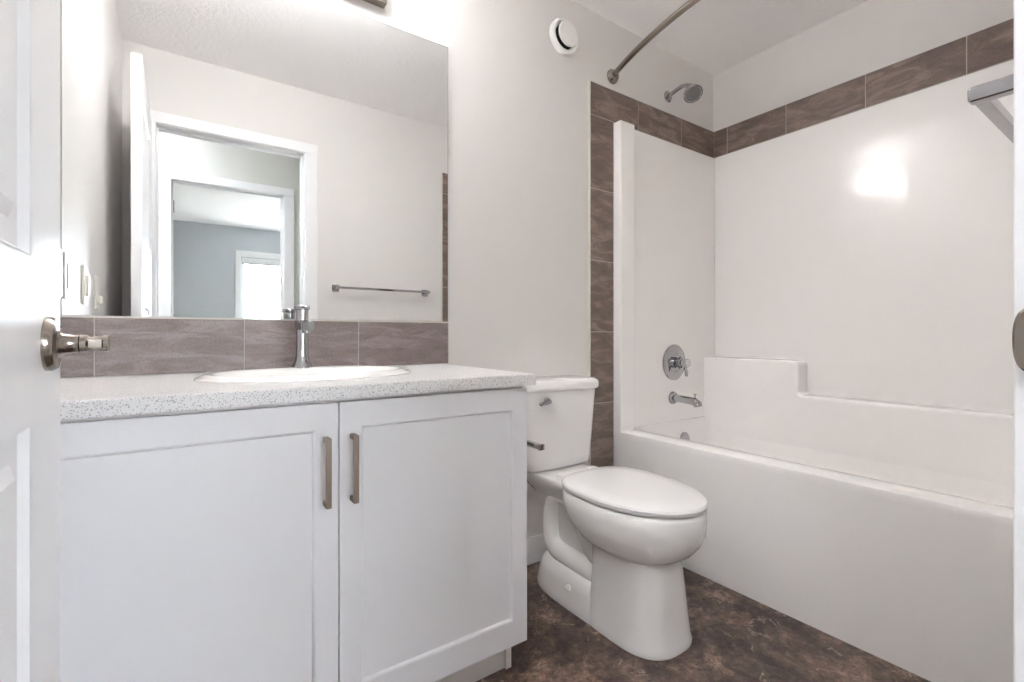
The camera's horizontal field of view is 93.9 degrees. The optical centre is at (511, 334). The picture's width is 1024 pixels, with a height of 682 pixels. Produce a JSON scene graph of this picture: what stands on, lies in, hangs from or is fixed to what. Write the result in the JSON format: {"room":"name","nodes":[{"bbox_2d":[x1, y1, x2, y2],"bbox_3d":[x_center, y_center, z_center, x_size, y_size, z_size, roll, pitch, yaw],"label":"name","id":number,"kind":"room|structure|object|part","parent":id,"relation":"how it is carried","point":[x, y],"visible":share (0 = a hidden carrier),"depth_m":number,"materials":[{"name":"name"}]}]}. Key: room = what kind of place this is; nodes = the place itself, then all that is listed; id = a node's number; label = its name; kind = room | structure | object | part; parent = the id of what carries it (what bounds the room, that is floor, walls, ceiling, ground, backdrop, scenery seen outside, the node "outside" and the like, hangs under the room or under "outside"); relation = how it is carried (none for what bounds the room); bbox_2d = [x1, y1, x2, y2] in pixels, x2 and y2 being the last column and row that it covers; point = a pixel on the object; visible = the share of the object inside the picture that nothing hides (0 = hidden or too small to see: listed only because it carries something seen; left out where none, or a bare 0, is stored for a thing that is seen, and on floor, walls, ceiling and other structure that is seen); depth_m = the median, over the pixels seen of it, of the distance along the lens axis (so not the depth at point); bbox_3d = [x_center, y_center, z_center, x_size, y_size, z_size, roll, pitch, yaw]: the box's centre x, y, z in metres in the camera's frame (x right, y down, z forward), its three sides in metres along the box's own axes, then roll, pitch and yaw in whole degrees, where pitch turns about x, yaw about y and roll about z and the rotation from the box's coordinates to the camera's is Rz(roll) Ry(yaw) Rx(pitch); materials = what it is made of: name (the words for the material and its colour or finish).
{"room":"bathroom","nodes":[
{"label":"bathroom","id":0,"kind":"room"},
{"bbox_2d":[60,0,60,377],"bbox_3d":[-0.720,-0.268,0.525,0.100,2.438,1.512,0,0,-35],"label":"wall","id":1,"kind":"structure","parent":0,"point":[60,0],"depth_m":1.17,"materials":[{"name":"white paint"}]},
{"bbox_2d":[60,249,61,296],"bbox_3d":[-1.071,-0.149,1.128,0.010,0.116,0.072,0,0,-35],"label":"outlet","id":2,"kind":"object","parent":1,"relation":"attached to","point":[60,249],"visible":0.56,"depth_m":1.14,"materials":[{"name":"white plastic"}]},
{"bbox_2d":[61,0,712,537],"bbox_3d":[-0.006,-0.268,1.999,2.953,2.438,0.100,0,0,-35],"label":"wall","id":3,"kind":"structure","parent":0,"point":[518,107],"depth_m":1.97,"materials":[{"name":"white paint"}]},
{"bbox_2d":[61,315,448,377],"bbox_3d":[-0.670,0.029,1.472,1.056,0.152,0.010,0,0,-35],"label":"tile backsplash","id":4,"kind":"structure","parent":3,"relation":"attached to","point":[138,345],"depth_m":1.38,"materials":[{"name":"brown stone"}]},
{"bbox_2d":[62,0,447,321],"bbox_3d":[-0.671,-0.556,1.473,1.054,1.015,0.006,0,0,-35],"label":"mirror","id":5,"kind":"object","parent":3,"relation":"attached to","point":[265,159],"visible":1,"depth_m":1.40,"materials":[{"name":"clear mirror"}]},
{"bbox_2d":[363,0,386,8],"bbox_3d":[-0.610,-1.207,1.408,0.544,0.184,0.183,0,0,-35],"label":"vanity light","id":6,"kind":"object","parent":3,"relation":"attached to","point":[380,3],"visible":1,"depth_m":1.61,"materials":[{"name":"silver metal"}]},
{"bbox_2d":[527,533,546,564],"bbox_3d":[0.053,0.897,1.971,0.731,0.108,0.013,0,0,-35],"label":"baseboard","id":7,"kind":"structure","parent":3,"relation":"attached to","point":[536,546],"depth_m":1.99,"materials":[{"name":"white paint"}]},
{"bbox_2d":[549,18,577,56],"bbox_3d":[0.235,-1.302,2.081,0.154,0.154,0.041,0,0,-35],"label":"air vent","id":8,"kind":"object","parent":3,"relation":"in","point":[563,35],"visible":1,"depth_m":2.06,"materials":[{"name":"white plastic"}]},
{"bbox_2d":[607,0,699,83],"bbox_3d":[0.853,-1.225,1.614,0.196,0.068,1.512,0,0,-35],"label":"shower rod","id":9,"kind":"object","parent":3,"relation":"attached to","point":[612,75],"visible":1,"depth_m":1.97,"materials":[{"name":"silver metal"}]},
{"bbox_2d":[664,83,702,102],"bbox_3d":[0.860,-1.219,2.413,0.090,0.120,0.211,0,0,-31],"label":"shower","id":10,"kind":"object","parent":3,"relation":"attached to","point":[693,93],"visible":1,"depth_m":2.37,"materials":[{"name":"silver metal"}]},
{"bbox_3d":[0.859,-1.255,2.448,0.021,0.044,0.143,0,0,-35],"label":"arm","id":11,"kind":"part","parent":10,"relation":"part of","materials":[{"name":"silver metal"}]},
{"bbox_2d":[589,18,1013,466],"bbox_3d":[1.182,-0.104,1.842,0.978,2.111,1.510,0,0,-35],"label":"tile border","id":12,"kind":"structure","parent":3,"relation":"attached to","point":[991,46],"depth_m":2.22,"materials":[{"name":"brown tile"}]},
{"bbox_3d":[0.754,-0.104,2.459,0.978,2.111,0.010,0,0,-35],"label":"edge trim","id":13,"kind":"part","parent":12,"relation":"part of","materials":[{"name":"brown"}]},
{"bbox_2d":[476,561,930,681],"bbox_3d":[0.459,0.981,1.329,2.953,0.060,1.732,0,0,-35],"label":"floor","id":14,"kind":"structure","parent":0,"point":[736,637],"depth_m":1.42,"materials":[{"name":"tile"}]},
{"bbox_2d":[60,386,526,681],"bbox_3d":[-0.523,0.544,1.229,1.018,0.814,0.574,0,0,-35],"label":"vanity cabinet","id":15,"kind":"object","parent":14,"relation":"on","point":[382,538],"visible":0.92,"depth_m":0.98,"materials":[{"name":"white wood"}]},
{"bbox_3d":[-0.587,0.490,0.886,0.510,0.690,0.019,0,0,-35],"label":"cabinet door","id":16,"kind":"part","parent":15,"relation":"part of","materials":[{"name":"white wood"}]},
{"bbox_2d":[60,364,535,420],"bbox_3d":[-0.521,0.121,1.239,1.036,0.030,0.564,0,0,-35],"label":"countertop","id":17,"kind":"structure","parent":15,"relation":"on","point":[105,396],"depth_m":0.98,"materials":[{"name":"white laminate"}]},
{"bbox_2d":[193,365,410,382],"bbox_3d":[-0.525,0.167,1.260,0.526,0.148,0.378,0,0,-35],"label":"sink","id":18,"kind":"object","parent":17,"relation":"in","point":[342,372],"visible":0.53,"depth_m":1.22,"materials":[{"name":"white ceramic"}]},
{"bbox_2d":[291,305,313,367],"bbox_3d":[-0.596,0.006,1.371,0.058,0.180,0.109,0,0,-35],"label":"faucet","id":19,"kind":"object","parent":17,"relation":"on","point":[303,326],"visible":0.99,"depth_m":1.38,"materials":[{"name":"silver metal"}]},
{"bbox_3d":[-0.597,-0.065,1.371,0.044,0.038,0.094,0,0,-35],"label":"lever","id":20,"kind":"part","parent":19,"relation":"part of","materials":[{"name":"silver metal"}]},
{"bbox_3d":[-0.594,-0.025,1.367,0.034,0.040,0.101,0,0,-35],"label":"spout","id":21,"kind":"part","parent":19,"relation":"part of","materials":[{"name":"silver metal"}]},
{"bbox_3d":[-0.385,0.286,0.995,0.011,0.144,0.032,0,0,-35],"label":"handle","id":22,"kind":"part","parent":15,"relation":"part of","materials":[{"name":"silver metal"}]},
{"bbox_3d":[-0.338,0.286,1.027,0.011,0.144,0.032,0,0,-35],"label":"handle","id":23,"kind":"part","parent":15,"relation":"part of","materials":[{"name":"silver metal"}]},
{"bbox_3d":[-0.170,0.490,1.175,0.499,0.690,0.019,0,0,-35],"label":"cabinet door","id":24,"kind":"part","parent":15,"relation":"part of","materials":[{"name":"white wood"}]},
{"bbox_2d":[527,440,544,450],"bbox_3d":[0.017,0.321,1.414,0.084,0.050,0.158,0,0,-35],"label":"toilet paper holder","id":25,"kind":"object","parent":15,"relation":"attached to","point":[540,447],"visible":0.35,"depth_m":1.38,"materials":[{"name":"silver metal"}]},
{"bbox_2d":[522,375,708,660],"bbox_3d":[0.322,0.562,1.689,0.376,0.778,0.770,0,0,-35],"label":"toilet","id":26,"kind":"object","parent":14,"relation":"on","point":[617,540],"visible":0.97,"depth_m":1.52,"materials":[{"name":"white ceramic"}]},
{"bbox_3d":[0.124,0.248,1.769,0.066,0.027,0.032,0,0,-35],"label":"flush lever","id":27,"kind":"part","parent":26,"relation":"part of","materials":[{"name":"silver metal"}]},
{"bbox_3d":[0.161,0.195,1.921,0.376,0.042,0.204,0,0,-35],"label":"tank lid","id":28,"kind":"part","parent":26,"relation":"part of","materials":[{"name":"white ceramic"}]},
{"bbox_3d":[0.160,0.370,1.922,0.358,0.306,0.186,0,0,-35],"label":"tank","id":29,"kind":"part","parent":26,"relation":"part of","materials":[{"name":"white ceramic"}]},
{"bbox_3d":[0.399,0.523,1.578,0.338,0.008,0.456,0,0,-35],"label":"seat","id":30,"kind":"part","parent":26,"relation":"part of","materials":[{"name":"white plastic"}]},
{"bbox_3d":[0.403,0.507,1.572,0.367,0.025,0.486,0,0,-35],"label":"lid","id":31,"kind":"part","parent":26,"relation":"part of","materials":[{"name":"white plastic"}]},
{"bbox_2d":[613,59,1013,681],"bbox_3d":[1.246,-0.027,1.886,0.822,1.957,1.511,0,0,-35],"label":"bathtub","id":32,"kind":"object","parent":14,"relation":"on","point":[837,293],"visible":0.95,"depth_m":1.98,"materials":[{"name":"white plastic"}]},
{"bbox_2d":[662,344,690,379],"bbox_3d":[0.875,0.144,2.473,0.188,0.188,0.091,0,0,-35],"label":"shower valve","id":33,"kind":"object","parent":32,"relation":"attached to","point":[674,362],"visible":1,"depth_m":2.48,"materials":[{"name":"silver metal"}]},
{"bbox_3d":[0.892,0.179,2.448,0.017,0.070,0.022,0,0,-35],"label":"lever","id":34,"kind":"part","parent":33,"relation":"part of","materials":[{"name":"silver metal"}]},
{"bbox_3d":[0.907,0.546,2.505,0.072,0.072,0.020,0,0,-35],"label":"overflow plate","id":35,"kind":"part","parent":32,"relation":"part of","materials":[{"name":"silver metal"}]},
{"bbox_2d":[668,391,702,407],"bbox_3d":[0.890,0.330,2.435,0.068,0.071,0.172,0,0,-35],"label":"tub spout","id":36,"kind":"object","parent":32,"relation":"attached to","point":[673,397],"visible":1,"depth_m":2.43,"materials":[{"name":"silver metal"}]},
{"bbox_2d":[572,0,866,74],"bbox_3d":[0.439,-1.527,1.357,2.953,0.080,1.662,0,0,-35],"label":"ceiling","id":37,"kind":"structure","parent":0,"point":[714,36],"depth_m":2.28,"materials":[{"name":"white paint"}]},
{"bbox_2d":[713,0,1013,131],"bbox_3d":[1.626,-0.268,2.149,0.100,2.438,1.512,0,0,-35],"label":"wall","id":38,"kind":"structure","parent":0,"point":[872,35],"depth_m":2.20,"materials":[{"name":"white paint"}]},
{"bbox_3d":[0.898,-0.268,0.695,2.953,2.438,0.050,0,0,-35],"label":"wall","id":39,"kind":"structure","parent":0,"visible":0},
{"bbox_2d":[0,0,109,681],"bbox_3d":[-0.374,-0.078,0.288,0.147,2.038,0.732,0,0,-35],"label":"door","id":40,"kind":"structure","parent":39,"relation":"in","point":[33,343],"depth_m":0.48,"materials":[{"name":"white paint"}]},
{"bbox_3d":[-0.513,0.010,0.547,0.028,0.061,0.061,0,0,-35],"label":"handle","id":41,"kind":"part","parent":40,"relation":"part of","materials":[{"name":"silver metal"}]},
{"bbox_2d":[967,74,1013,143],"bbox_3d":[0.832,-0.292,0.728,0.648,0.044,0.078,0,0,-35],"label":"towel bar","id":42,"kind":"object","parent":39,"relation":"attached to","point":[984,96],"visible":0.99,"depth_m":0.58,"materials":[{"name":"silver metal"}]},
{"bbox_3d":[0.584,-0.292,0.555,0.044,0.044,0.078,0,0,-35],"label":"post","id":43,"kind":"part","parent":42,"relation":"part of","materials":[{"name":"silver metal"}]},
{"bbox_2d":[1012,0,1023,681],"bbox_3d":[0.194,-0.105,0.168,0.870,2.112,0.140,0,0,-35],"label":"trim","id":44,"kind":"structure","parent":39,"relation":"attached to","point":[1018,326],"depth_m":0.43,"materials":[{"name":"white paint"}]},
{"bbox_3d":[0.463,0.004,0.407,0.013,0.057,0.051,0,0,-35],"label":"strike plate","id":45,"kind":"part","parent":44,"relation":"part of","materials":[{"name":"silver metal"}]}
]}

